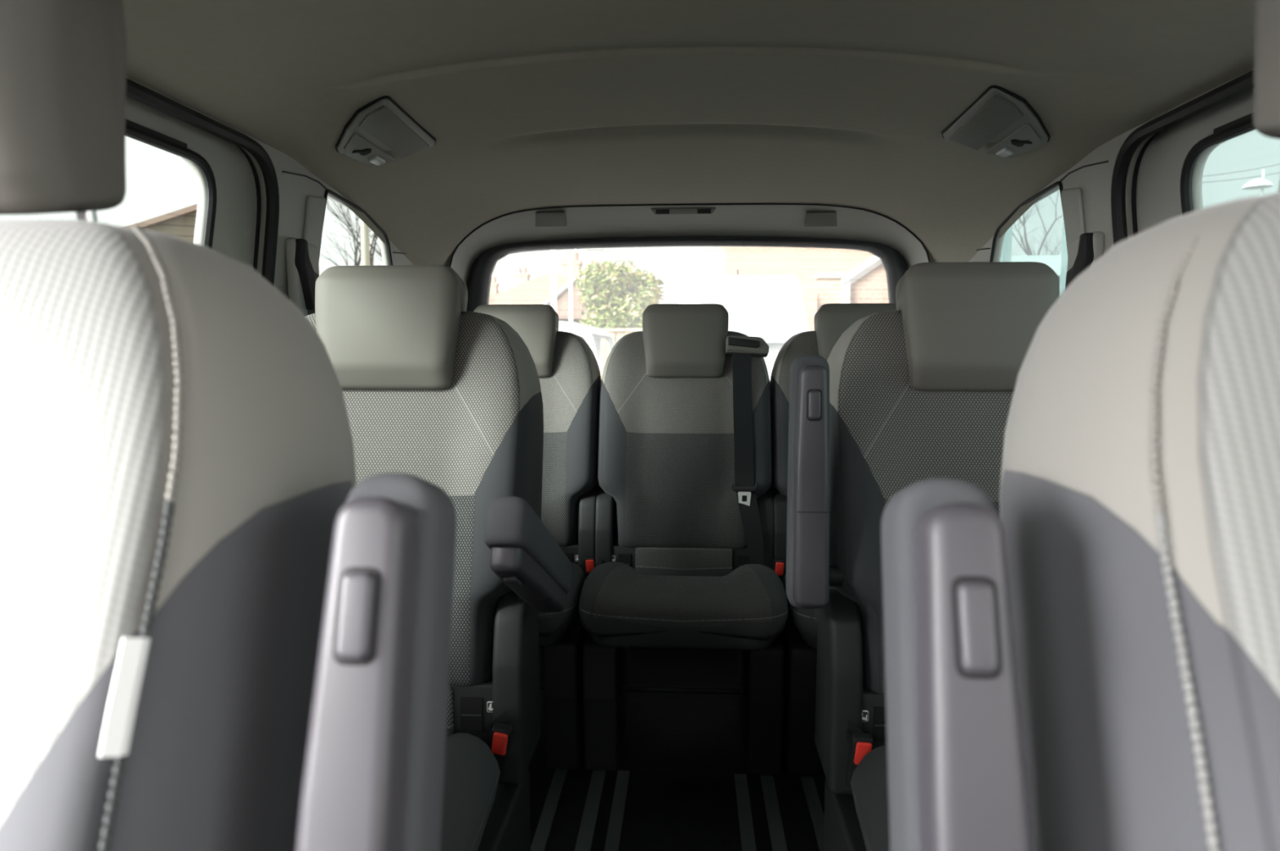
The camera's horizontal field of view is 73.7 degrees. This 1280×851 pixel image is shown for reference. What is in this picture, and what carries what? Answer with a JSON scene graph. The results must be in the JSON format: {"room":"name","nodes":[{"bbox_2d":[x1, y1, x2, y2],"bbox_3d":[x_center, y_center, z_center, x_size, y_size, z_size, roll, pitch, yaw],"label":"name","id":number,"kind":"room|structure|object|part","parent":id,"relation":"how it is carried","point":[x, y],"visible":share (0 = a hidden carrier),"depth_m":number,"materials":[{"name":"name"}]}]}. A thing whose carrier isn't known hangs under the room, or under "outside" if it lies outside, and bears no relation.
{"room":"vehicle interior","nodes":[
{"label":"vehicle interior","id":0,"kind":"room"},
{"bbox_2d":[126,77,413,298],"bbox_3d":[-0.791,0.223,0.871,0.193,1.440,3.900,0,5,3],"label":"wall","id":1,"kind":"structure","parent":0,"point":[294,189],"depth_m":1.62,"materials":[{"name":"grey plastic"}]},
{"bbox_2d":[125,119,217,248],"bbox_3d":[-0.746,-0.166,1.131,0.074,0.503,0.609,0,5,3],"label":"window frame","id":2,"kind":"structure","parent":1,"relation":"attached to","point":[135,131],"depth_m":1.33,"materials":[{"name":"black rubber"}]},
{"bbox_2d":[125,96,257,267],"bbox_3d":[-0.799,0.170,1.191,0.174,1.286,0.885,0,5,3],"label":"door","id":3,"kind":"structure","parent":1,"relation":"in","point":[235,222],"depth_m":1.44,"materials":[{"name":"grey plastic"}]},
{"bbox_2d":[125,78,279,286],"bbox_3d":[-0.757,0.171,1.189,0.172,1.269,0.868,0,5,3],"label":"door seal","id":4,"kind":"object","parent":1,"relation":"attached to","point":[135,91],"depth_m":1.42,"materials":[{"name":"black rubber"}]},
{"bbox_2d":[235,145,261,271],"bbox_3d":[-0.781,0.171,1.190,0.174,1.254,0.853,0,5,3],"label":"trim","id":5,"kind":"structure","parent":1,"relation":"attached to","point":[254,170],"depth_m":1.56,"materials":[{"name":"black rubber"}]},
{"bbox_2d":[284,237,319,315],"bbox_3d":[-0.654,-0.034,1.700,0.038,0.661,0.108,0,5,3],"label":"guide","id":6,"kind":"object","parent":1,"relation":"attached to","point":[301,256],"visible":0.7,"depth_m":1.63,"materials":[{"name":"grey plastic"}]},
{"bbox_2d":[282,170,328,190],"bbox_3d":[-0.653,-0.482,1.672,0.004,0.013,0.195,0,5,3],"label":"trim","id":7,"kind":"structure","parent":1,"relation":"attached to","point":[291,173],"depth_m":1.67,"materials":[{"name":"black rubber"}]},
{"bbox_2d":[302,195,325,263],"bbox_3d":[-0.694,-0.112,1.743,0.092,0.708,0.096,0,5,3],"label":"trim","id":8,"kind":"structure","parent":1,"relation":"attached to","point":[315,206],"depth_m":1.72,"materials":[{"name":"grey plastic"}]},
{"bbox_2d":[323,189,392,265],"bbox_3d":[-0.666,-0.267,1.987,0.065,0.486,0.523,0,5,3],"label":"trim","id":9,"kind":"structure","parent":1,"relation":"attached to","point":[326,192],"depth_m":1.96,"materials":[{"name":"black rubber"}]},
{"bbox_2d":[487,646,863,850],"bbox_3d":[0.040,0.935,0.987,1.720,0.040,4.000,0,5,3],"label":"floor","id":10,"kind":"structure","parent":0,"point":[682,753],"depth_m":2.03,"materials":[{"name":"carpet"}]},
{"bbox_2d":[0,0,456,850],"bbox_3d":[-0.413,0.307,0.264,0.595,1.328,0.826,0,5,3],"label":"seat","id":11,"kind":"object","parent":10,"relation":"on","point":[214,637],"visible":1,"depth_m":0.43,"materials":[{"name":"fabric"}]},
{"bbox_3d":[-0.365,-0.196,0.548,0.021,0.196,0.022,0,13,3],"label":"headrest post","id":12,"kind":"part","parent":11,"relation":"part of","materials":[{"name":"silver metal"}]},
{"bbox_3d":[-0.448,0.202,0.499,0.496,0.670,0.256,0,-15,3],"label":"backrest","id":13,"kind":"part","parent":11,"relation":"part of","materials":[{"name":"fabric"}]},
{"bbox_3d":[-0.141,0.219,0.420,0.048,0.365,0.050,0,-12,3],"label":"armrest","id":14,"kind":"part","parent":11,"relation":"part of","materials":[{"name":"grey plastic"}]},
{"bbox_2d":[305,265,571,850],"bbox_3d":[-0.388,0.321,1.217,0.554,1.127,0.725,0,5,3],"label":"seat","id":15,"kind":"object","parent":10,"relation":"on","point":[442,393],"visible":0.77,"depth_m":1.35,"materials":[{"name":"fabric"}]},
{"bbox_3d":[-0.407,0.111,1.426,0.471,0.615,0.215,0,-10,3],"label":"backrest","id":16,"kind":"part","parent":15,"relation":"part of","materials":[{"name":"fabric"}]},
{"bbox_2d":[440,733,500,850],"bbox_3d":[-0.428,0.493,1.093,0.486,0.145,0.435,0,5,3],"label":"cushion","id":17,"kind":"object","parent":15,"relation":"on","point":[472,770],"depth_m":1.05,"materials":[{"name":"fabric"}]},
{"bbox_3d":[-0.414,0.441,1.326,0.400,0.095,0.020,0,5,3],"label":"panel","id":18,"kind":"part","parent":15,"relation":"part of","materials":[{"name":"grey plastic"}]},
{"bbox_3d":[-0.233,0.726,1.206,0.080,0.322,0.430,0,5,3],"label":"seat","id":19,"kind":"part","parent":15,"relation":"part of","materials":[{"name":"black plastic"}]},
{"bbox_3d":[-0.148,0.205,1.161,0.048,0.050,0.365,0,-20,3],"label":"armrest","id":20,"kind":"part","parent":15,"relation":"part of","materials":[{"name":"grey plastic"}]},
{"bbox_2d":[473,304,601,769],"bbox_3d":[-0.360,0.239,2.193,0.476,1.114,0.717,0,5,3],"label":"seat","id":21,"kind":"object","parent":10,"relation":"on","point":[568,371],"visible":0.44,"depth_m":2.28,"materials":[{"name":"fabric"}]},
{"bbox_2d":[537,562,585,645],"bbox_3d":[-0.368,0.405,2.067,0.469,0.145,0.435,0,5,3],"label":"cushion","id":22,"kind":"object","parent":21,"relation":"on","point":[565,628],"depth_m":1.90,"materials":[{"name":"fabric"}]},
{"bbox_3d":[-0.172,0.638,2.180,0.080,0.322,0.430,0,5,3],"label":"seat","id":23,"kind":"part","parent":21,"relation":"part of","materials":[{"name":"black plastic"}]},
{"bbox_3d":[-0.354,0.366,2.302,0.400,0.095,0.020,0,5,3],"label":"panel","id":24,"kind":"part","parent":21,"relation":"part of","materials":[{"name":"grey plastic"}]},
{"bbox_3d":[-0.347,0.035,2.401,0.471,0.615,0.215,0,-10,3],"label":"backrest","id":25,"kind":"part","parent":21,"relation":"part of","materials":[{"name":"fabric"}]},
{"bbox_2d":[529,769,555,846],"bbox_3d":[-0.262,0.881,1.352,0.045,0.002,1.360,0,5,3],"label":"trim","id":26,"kind":"structure","parent":10,"relation":"on","point":[540,788],"depth_m":1.92,"materials":[{"name":"black plastic"}]},
{"bbox_2d":[530,768,567,850],"bbox_3d":[-0.226,0.879,1.350,0.028,0.006,1.360,0,5,3],"label":"trim","id":27,"kind":"structure","parent":10,"relation":"on","point":[540,837],"depth_m":1.84,"materials":[{"name":"grey plastic"}]},
{"bbox_2d":[574,770,605,850],"bbox_3d":[-0.135,0.879,1.345,0.031,0.006,1.360,0,5,3],"label":"trim","id":28,"kind":"structure","parent":10,"relation":"on","point":[584,839],"depth_m":1.83,"materials":[{"name":"grey plastic"}]},
{"bbox_2d":[590,772,617,850],"bbox_3d":[-0.106,0.882,1.343,0.028,0.002,1.360,0,5,3],"label":"trim","id":29,"kind":"structure","parent":10,"relation":"on","point":[599,838],"depth_m":1.84,"materials":[{"name":"black plastic"}]},
{"bbox_2d":[604,770,629,850],"bbox_3d":[-0.078,0.880,1.341,0.028,0.006,1.360,0,5,3],"label":"trim","id":30,"kind":"structure","parent":10,"relation":"on","point":[615,822],"depth_m":1.83,"materials":[{"name":"grey plastic"}]},
{"bbox_2d":[578,303,788,775],"bbox_3d":[0.112,0.242,2.166,0.522,1.114,0.717,0,5,3],"label":"seat","id":31,"kind":"object","parent":10,"relation":"on","point":[685,495],"visible":1,"depth_m":2.26,"materials":[{"name":"fabric"}]},
{"bbox_3d":[-0.080,0.638,2.175,0.080,0.322,0.430,0,5,3],"label":"seat","id":32,"kind":"part","parent":31,"relation":"part of","materials":[{"name":"black plastic"}]},
{"bbox_3d":[0.117,0.369,2.274,0.400,0.095,0.020,0,5,3],"label":"panel","id":33,"kind":"part","parent":31,"relation":"part of","materials":[{"name":"grey fabric"}]},
{"bbox_2d":[578,562,788,650],"bbox_3d":[0.103,0.407,2.040,0.469,0.145,0.435,0,5,3],"label":"cushion","id":34,"kind":"object","parent":31,"relation":"on","point":[717,606],"depth_m":1.85,"materials":[{"name":"fabric"}]},
{"bbox_3d":[0.125,0.038,2.374,0.471,0.615,0.215,0,-10,3],"label":"backrest","id":35,"kind":"part","parent":31,"relation":"part of","materials":[{"name":"fabric"}]},
{"bbox_3d":[0.273,0.190,2.228,0.034,0.042,0.002,0,5,3],"label":"tongue blade","id":36,"kind":"part","parent":31,"relation":"part of","materials":[{"name":"silver metal"}]},
{"bbox_2d":[725,336,768,357],"bbox_3d":[0.289,-0.213,2.308,0.116,0.058,0.056,0,5,3],"label":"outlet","id":37,"kind":"object","parent":31,"relation":"attached to","point":[735,346],"depth_m":2.29,"materials":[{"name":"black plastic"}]},
{"bbox_3d":[0.299,0.640,2.153,0.080,0.322,0.430,0,5,3],"label":"seat","id":38,"kind":"part","parent":31,"relation":"part of","materials":[{"name":"black plastic"}]},
{"bbox_2d":[733,773,756,850],"bbox_3d":[0.196,0.881,1.325,0.028,0.006,1.360,0,5,3],"label":"trim","id":39,"kind":"structure","parent":10,"relation":"on","point":[745,820],"depth_m":1.83,"materials":[{"name":"grey plastic"}]},
{"bbox_2d":[746,776,772,850],"bbox_3d":[0.226,0.883,1.324,0.032,0.002,1.360,0,5,3],"label":"trim","id":40,"kind":"structure","parent":10,"relation":"on","point":[762,835],"depth_m":1.83,"materials":[{"name":"black plastic"}]},
{"bbox_2d":[760,775,787,850],"bbox_3d":[0.257,0.881,1.322,0.030,0.006,1.360,0,5,3],"label":"trim","id":41,"kind":"structure","parent":10,"relation":"on","point":[778,842],"depth_m":1.82,"materials":[{"name":"grey"}]},
{"bbox_2d":[800,776,824,850],"bbox_3d":[0.349,0.882,1.317,0.028,0.006,1.360,0,5,3],"label":"trim","id":42,"kind":"structure","parent":10,"relation":"on","point":[815,808],"depth_m":1.85,"materials":[{"name":"grey"}]},
{"bbox_2d":[813,777,826,816],"bbox_3d":[0.387,0.884,1.315,0.046,0.002,1.360,0,5,3],"label":"trim","id":43,"kind":"structure","parent":10,"relation":"on","point":[820,783],"depth_m":1.94,"materials":[{"name":"black plastic"}]},
{"bbox_2d":[769,303,896,777],"bbox_3d":[0.583,0.244,2.139,0.476,1.114,0.717,0,5,3],"label":"seat","id":44,"kind":"object","parent":10,"relation":"on","point":[800,755],"visible":0.24,"depth_m":2.24,"materials":[{"name":"fabric"}]},
{"bbox_3d":[0.596,0.041,2.347,0.471,0.615,0.215,0,-10,3],"label":"backrest","id":45,"kind":"part","parent":44,"relation":"part of","materials":[{"name":"fabric"}]},
{"bbox_3d":[0.391,0.641,2.147,0.080,0.322,0.430,0,5,3],"label":"seat","id":46,"kind":"part","parent":44,"relation":"part of","materials":[{"name":"black plastic"}]},
{"bbox_2d":[783,573,819,649],"bbox_3d":[0.575,0.410,2.013,0.469,0.145,0.435,0,5,3],"label":"cushion","id":47,"kind":"object","parent":44,"relation":"on","point":[801,628],"depth_m":1.85,"materials":[{"name":"fabric"}]},
{"bbox_2d":[786,262,1059,850],"bbox_3d":[0.486,0.326,1.166,0.551,1.127,0.725,0,5,3],"label":"seat","id":48,"kind":"object","parent":10,"relation":"on","point":[923,388],"visible":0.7,"depth_m":1.30,"materials":[{"name":"fabric"}]},
{"bbox_3d":[0.248,0.087,1.241,0.048,0.349,0.050,0,2,3],"label":"armrest","id":49,"kind":"part","parent":48,"relation":"part of","materials":[{"name":"grey plastic"}]},
{"bbox_3d":[0.325,0.729,1.173,0.080,0.322,0.430,0,5,3],"label":"seat","id":50,"kind":"part","parent":48,"relation":"part of","materials":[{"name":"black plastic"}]},
{"bbox_2d":[850,744,890,850],"bbox_3d":[0.508,0.498,1.039,0.486,0.145,0.435,0,5,3],"label":"cushion","id":51,"kind":"object","parent":48,"relation":"on","point":[868,762],"depth_m":1.04,"materials":[{"name":"fabric"}]},
{"bbox_3d":[0.522,0.446,1.272,0.400,0.095,0.020,0,5,3],"label":"panel","id":52,"kind":"part","parent":48,"relation":"part of","materials":[{"name":"grey plastic"}]},
{"bbox_3d":[0.529,0.116,1.372,0.471,0.615,0.215,0,-10,3],"label":"backrest","id":53,"kind":"part","parent":48,"relation":"part of","materials":[{"name":"fabric"}]},
{"bbox_2d":[880,0,1279,850],"bbox_3d":[0.412,0.292,0.214,0.597,1.366,0.826,0,5,3],"label":"seat","id":54,"kind":"object","parent":10,"relation":"on","point":[1093,664],"visible":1,"depth_m":0.41,"materials":[{"name":"fabric"}]},
{"bbox_3d":[0.158,0.220,0.403,0.048,0.365,0.050,0,-12,3],"label":"armrest","id":55,"kind":"part","parent":54,"relation":"part of","materials":[{"name":"grey plastic"}]},
{"bbox_3d":[0.475,0.196,0.444,0.496,0.670,0.256,0,-15,3],"label":"backrest","id":56,"kind":"part","parent":54,"relation":"part of","materials":[{"name":"fabric"}]},
{"bbox_2d":[123,0,1253,266],"bbox_3d":[0.049,-0.425,1.025,1.531,0.291,3.120,0,5,3],"label":"ceiling","id":57,"kind":"structure","parent":0,"point":[526,104],"depth_m":1.39,"materials":[{"name":"fabric"}]},
{"bbox_2d":[335,95,435,166],"bbox_3d":[-0.497,-0.544,1.599,0.176,0.049,0.348,0,5,3],"label":"lamp","id":58,"kind":"object","parent":57,"relation":"attached to","point":[381,125],"visible":1,"depth_m":1.59,"materials":[{"name":"black plastic"}]},
{"bbox_3d":[-0.540,-0.534,1.664,0.063,0.018,0.227,0,5,3],"label":"lamp panel","id":59,"kind":"part","parent":58,"relation":"part of","materials":[{"name":"grey plastic"}]},
{"bbox_3d":[-0.462,-0.548,1.605,0.067,0.020,0.318,0,5,1],"label":"speaker panel","id":60,"kind":"part","parent":58,"relation":"part of","materials":[{"name":"grey plastic"}]},
{"bbox_2d":[941,84,1049,158],"bbox_3d":[0.659,-0.538,1.532,0.176,0.049,0.348,0,5,3],"label":"lamp","id":61,"kind":"object","parent":57,"relation":"attached to","point":[999,115],"visible":1,"depth_m":1.52,"materials":[{"name":"black plastic"}]},
{"bbox_3d":[0.625,-0.542,1.542,0.067,0.020,0.318,1,5,6],"label":"speaker panel","id":62,"kind":"part","parent":61,"relation":"part of","materials":[{"name":"grey plastic"}]},
{"bbox_3d":[0.709,-0.528,1.591,0.063,0.018,0.227,0,5,3],"label":"lamp panel","id":63,"kind":"part","parent":61,"relation":"part of","materials":[{"name":"grey plastic"}]},
{"bbox_2d":[487,245,890,650],"bbox_3d":[0.149,0.029,2.790,1.720,1.480,0.020,0,5,3],"label":"tailgate","id":64,"kind":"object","parent":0,"point":[870,252],"depth_m":2.74,"materials":[{"name":"black"}]},
{"bbox_2d":[535,210,566,226],"bbox_3d":[-0.273,-0.628,2.592,0.101,0.037,0.071,0,5,3],"label":"air vent","id":65,"kind":"object","parent":64,"relation":"attached to","point":[557,218],"visible":1,"depth_m":2.59,"materials":[{"name":"grey plastic"}]},
{"bbox_2d":[651,207,715,214],"bbox_3d":[0.130,-0.643,2.551,0.192,0.018,0.030,0,5,3],"label":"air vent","id":66,"kind":"object","parent":64,"relation":"attached to","point":[704,210],"visible":1,"depth_m":2.55,"materials":[{"name":"grey plastic"}]},
{"bbox_2d":[466,236,908,311],"bbox_3d":[0.146,-0.196,2.721,1.480,0.800,0.065,0,5,3],"label":"rear window frame","id":67,"kind":"structure","parent":64,"relation":"attached to","point":[896,266],"depth_m":2.68,"materials":[{"name":"black plastic"}]},
{"bbox_2d":[450,204,928,288],"bbox_3d":[0.142,-0.225,2.647,1.550,0.875,0.170,0,5,3],"label":"trim","id":68,"kind":"structure","parent":64,"relation":"attached to","point":[726,220],"depth_m":2.61,"materials":[{"name":"grey plastic"}]},
{"bbox_2d":[804,210,836,226],"bbox_3d":[0.545,-0.620,2.558,0.101,0.037,0.071,0,5,3],"label":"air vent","id":69,"kind":"object","parent":64,"relation":"attached to","point":[820,218],"visible":1,"depth_m":2.55,"materials":[{"name":"grey plastic"}]},
{"bbox_2d":[448,203,930,267],"bbox_3d":[0.137,-0.219,2.562,1.554,0.876,0.005,0,5,3],"label":"trim","id":70,"kind":"structure","parent":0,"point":[719,204],"depth_m":2.52,"materials":[{"name":"black rubber"}]},
{"bbox_2d":[968,68,1253,262],"bbox_3d":[0.859,0.231,0.775,0.193,1.440,3.900,0,5,3],"label":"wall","id":71,"kind":"structure","parent":0,"point":[1095,182],"depth_m":1.54,"materials":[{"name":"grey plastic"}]},
{"bbox_2d":[989,181,1063,262],"bbox_3d":[0.869,-0.259,1.898,0.065,0.486,0.523,0,5,3],"label":"trim","id":72,"kind":"structure","parent":71,"relation":"attached to","point":[1056,184],"depth_m":1.87,"materials":[{"name":"black rubber"}]},
{"bbox_2d":[1061,187,1085,254],"bbox_3d":[0.867,-0.103,1.653,0.092,0.708,0.096,0,5,3],"label":"trim","id":73,"kind":"structure","parent":71,"relation":"attached to","point":[1072,198],"depth_m":1.63,"materials":[{"name":"grey plastic"}]},
{"bbox_2d":[1058,160,1108,182],"bbox_3d":[0.821,-0.475,1.586,0.004,0.013,0.195,0,5,3],"label":"trim","id":74,"kind":"structure","parent":71,"relation":"attached to","point":[1105,162],"depth_m":1.58,"materials":[{"name":"black rubber"}]},
{"bbox_2d":[1065,231,1104,288],"bbox_3d":[0.821,-0.026,1.615,0.038,0.661,0.108,0,5,3],"label":"guide","id":75,"kind":"object","parent":71,"relation":"attached to","point":[1084,251],"visible":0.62,"depth_m":1.54,"materials":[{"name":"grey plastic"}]},
{"bbox_2d":[1131,131,1160,235],"bbox_3d":[0.886,0.179,1.093,0.174,1.254,0.853,0,5,3],"label":"trim","id":76,"kind":"structure","parent":71,"relation":"attached to","point":[1143,150],"depth_m":1.47,"materials":[{"name":"black rubber"}]},
{"bbox_2d":[1111,69,1253,245],"bbox_3d":[0.863,0.179,1.095,0.172,1.269,0.868,0,5,3],"label":"trim","id":77,"kind":"structure","parent":71,"relation":"attached to","point":[1243,83],"depth_m":1.33,"materials":[{"name":"black rubber"}]},
{"bbox_2d":[1136,88,1256,233],"bbox_3d":[0.904,0.179,1.092,0.174,1.286,0.885,0,5,3],"label":"door","id":78,"kind":"structure","parent":71,"relation":"in","point":[1158,178],"depth_m":1.35,"materials":[{"name":"grey plastic"}]},
{"bbox_2d":[1180,112,1255,215],"bbox_3d":[0.849,-0.158,1.039,0.074,0.503,0.609,0,5,3],"label":"window frame","id":79,"kind":"structure","parent":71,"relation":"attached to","point":[1245,124],"depth_m":1.26,"materials":[{"name":"black rubber"}]},
{"label":"outside","id":80,"kind":"structure","parent":0,"visible":0},
{"bbox_3d":[1.438,-0.654,25.001,120.000,0.100,120.000,0,5,3],"label":"ground","id":81,"kind":"structure","parent":80,"visible":0},
{"bbox_2d":[126,204,197,242],"bbox_3d":[-9.581,-2.421,19.198,4.077,4.464,4.500,-2,6,-26],"label":"gabled house","id":82,"kind":"structure","parent":81,"relation":"on","point":[180,224],"depth_m":16.94,"materials":[{"name":"wood"}]},
{"bbox_2d":[320,197,382,270],"bbox_3d":[-7.322,-4.951,26.157,6.487,8.458,5.832,0,5,-5],"label":"bare tree","id":83,"kind":"object","parent":81,"relation":"on","point":[371,257],"visible":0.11,"depth_m":25.84,"materials":[{"name":"grey plant"}]},
{"bbox_2d":[321,198,382,268],"bbox_3d":[-4.164,-2.261,14.540,5.075,5.205,2.899,5,7,41],"label":"bare tree","id":84,"kind":"object","parent":81,"relation":"on","point":[356,247],"visible":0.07,"depth_m":14.12,"materials":[{"name":"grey plant"}]},
{"bbox_2d":[360,218,369,266],"bbox_3d":[-3.885,-2.821,12.041,0.165,6.550,0.174,0,5,3],"label":"utility pole","id":85,"kind":"object","parent":81,"relation":"on","point":[365,244],"visible":0.02,"depth_m":12.02,"materials":[{"name":"beige wood"}]},
{"bbox_2d":[489,267,530,296],"bbox_3d":[-6.777,-5.694,47.152,11.600,5.950,8.600,0,5,3],"label":"bungalow","id":86,"kind":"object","parent":81,"relation":"on","point":[519,277],"visible":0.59,"depth_m":46.74,"materials":[{"name":"beige"}]},
{"bbox_2d":[492,277,496,283],"bbox_3d":[-8.175,-7.968,47.028,0.510,0.400,0.240,0,5,3],"label":"chimney pot","id":87,"kind":"object","parent":86,"relation":"on","point":[494,279],"depth_m":46.92,"materials":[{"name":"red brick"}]},
{"bbox_2d":[516,267,527,273],"bbox_3d":[-6.478,-8.457,46.885,0.555,0.400,0.240,0,5,3],"label":"chimney pot","id":88,"kind":"object","parent":86,"relation":"on","point":[518,269],"depth_m":46.79,"materials":[{"name":"red brick"}]},
{"bbox_2d":[488,253,606,361],"bbox_3d":[-2.636,-4.017,32.765,9.000,5.200,8.030,0,5,3],"label":"bungalow","id":89,"kind":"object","parent":81,"relation":"on","point":[537,291],"visible":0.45,"depth_m":31.11,"materials":[{"name":"beige"}]},
{"bbox_2d":[564,253,578,260],"bbox_3d":[-2.624,-6.427,32.763,0.537,0.400,0.240,0,5,3],"label":"chimney pot","id":90,"kind":"object","parent":89,"relation":"on","point":[575,257],"depth_m":32.66,"materials":[{"name":"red brick"}]},
{"bbox_2d":[550,249,557,313],"bbox_3d":[-1.062,-2.082,13.955,0.843,4.733,0.154,0,5,3],"label":"lamp post","id":91,"kind":"object","parent":81,"relation":"on","point":[553,252],"visible":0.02,"depth_m":13.91,"materials":[{"name":"white metal"}]},
{"bbox_2d":[558,320,614,373],"bbox_3d":[-2.166,0.043,6.995,3.965,1.755,1.700,0,5,3],"label":"car","id":92,"kind":"object","parent":81,"relation":"on","point":[588,333],"visible":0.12,"depth_m":5.99,"materials":[{"name":"white paint"}]},
{"bbox_2d":[568,248,604,322],"bbox_3d":[-1.011,-1.636,16.003,0.680,3.477,0.140,0,5,3],"label":"lamp post","id":93,"kind":"object","parent":81,"relation":"on","point":[571,264],"visible":0.3,"depth_m":15.90,"materials":[{"name":"white metal"}]},
{"bbox_3d":[-1.290,-1.550,16.027,0.120,3.300,0.126,0,5,3],"label":"post","id":94,"kind":"part","parent":93,"relation":"part of","materials":[{"name":"white metal"}]},
{"bbox_3d":[-1.124,-3.247,15.864,0.375,0.244,0.054,0,5,3],"label":"arm","id":95,"kind":"part","parent":93,"relation":"part of","materials":[{"name":"white paint"}]},
{"bbox_2d":[578,328,642,378],"bbox_3d":[-0.792,-0.457,12.104,2.400,1.830,0.160,0,5,3],"label":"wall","id":96,"kind":"structure","parent":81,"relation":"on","point":[620,332],"depth_m":11.98,"materials":[{"name":"brown wood"}]},
{"bbox_2d":[573,259,665,360],"bbox_3d":[-0.362,-1.778,18.043,1.992,3.401,1.808,0,5,3],"label":"leafy tree","id":97,"kind":"object","parent":81,"relation":"on","point":[619,302],"visible":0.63,"depth_m":17.48,"materials":[{"name":"green plant"}]},
{"bbox_2d":[678,269,809,379],"bbox_3d":[1.327,-0.797,11.832,2.240,2.556,5.375,0,5,3],"label":"van","id":98,"kind":"object","parent":81,"relation":"on","point":[771,308],"visible":0.09,"depth_m":10.40,"materials":[{"name":"white paint"}]},
{"bbox_2d":[719,246,873,331],"bbox_3d":[3.993,-3.795,18.534,4.600,7.320,4.200,0,5,3],"label":"house","id":99,"kind":"structure","parent":81,"relation":"on","point":[802,264],"depth_m":16.65,"materials":[{"name":"beige brick"}]},
{"bbox_2d":[813,272,844,311],"bbox_3d":[2.428,-0.702,11.060,0.340,2.506,0.340,0,5,3],"label":"pillar","id":100,"kind":"structure","parent":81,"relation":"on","point":[828,284],"depth_m":10.84,"materials":[{"name":"brick"}]},
{"bbox_2d":[840,255,888,303],"bbox_3d":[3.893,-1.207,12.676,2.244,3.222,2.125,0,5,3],"label":"house","id":101,"kind":"structure","parent":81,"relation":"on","point":[867,283],"depth_m":11.70,"materials":[{"name":"white paint"}]},
{"bbox_3d":[2.818,-0.755,11.796,0.100,2.480,0.100,0,5,3],"label":"corner post","id":102,"kind":"part","parent":101,"relation":"part of","materials":[{"name":"white paint"}]},
{"bbox_2d":[1000,216,1067,296],"bbox_3d":[1.725,-0.305,3.793,0.056,3.025,1.479,1,5,14],"label":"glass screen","id":103,"kind":"object","parent":81,"relation":"on","point":[1006,256],"visible":0.02,"depth_m":3.10,"materials":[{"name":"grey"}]},
{"bbox_3d":[1.900,-0.355,4.484,0.044,3.000,0.044,0,5,3],"label":"frame post","id":104,"kind":"part","parent":103,"relation":"part of","materials":[{"name":"grey"}]},
{"bbox_3d":[1.552,-0.231,3.107,0.048,3.000,0.048,0,5,3],"label":"frame post","id":105,"kind":"part","parent":103,"relation":"part of","materials":[{"name":"grey"}]},
{"bbox_2d":[1011,255,1061,287],"bbox_3d":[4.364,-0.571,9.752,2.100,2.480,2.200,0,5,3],"label":"building","id":106,"kind":"structure","parent":81,"relation":"on","point":[1054,262],"depth_m":8.57,"materials":[{"name":"grey paint"}]},
{"bbox_2d":[1012,190,1062,255],"bbox_3d":[9.210,-3.646,19.769,3.810,7.024,4.128,-2,6,-24],"label":"bare tree","id":107,"kind":"object","parent":81,"relation":"on","point":[1028,251],"visible":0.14,"depth_m":19.84,"materials":[{"name":"grey plant"}]},
{"bbox_2d":[1241,169,1273,195],"bbox_3d":[9.541,-1.808,13.361,0.400,4.296,0.400,0,5,3],"label":"street lamp","id":108,"kind":"object","parent":81,"relation":"on","point":[1261,184],"visible":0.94,"depth_m":13.13,"materials":[{"name":"grey metal"}]},
{"bbox_3d":[9.541,-3.744,13.186,0.400,0.130,0.400,0,5,3],"label":"lamp shade","id":109,"kind":"part","parent":108,"relation":"part of","materials":[{"name":"white paint"}]},
{"bbox_3d":[9.620,-1.808,13.356,0.041,4.296,0.041,-2,5,-19],"label":"post","id":110,"kind":"part","parent":108,"relation":"part of","materials":[{"name":"grey metal"}]},
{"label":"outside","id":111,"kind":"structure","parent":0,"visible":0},
{"bbox_2d":[1202,164,1279,177],"bbox_3d":[11.124,-4.720,15.318,3.583,0.693,0.011,-1,5,-6],"label":"overhead wire","id":112,"kind":"object","parent":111,"point":[1277,164],"visible":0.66,"depth_m":15.29,"materials":[{"name":"black rubber"}]},
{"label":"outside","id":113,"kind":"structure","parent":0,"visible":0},
{"bbox_2d":[1202,172,1279,182],"bbox_3d":[11.133,-4.583,15.330,3.591,0.591,0.011,-1,5,-6],"label":"overhead wire","id":114,"kind":"object","parent":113,"point":[1278,172],"visible":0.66,"depth_m":15.29,"materials":[{"name":"black metal"}]}
]}

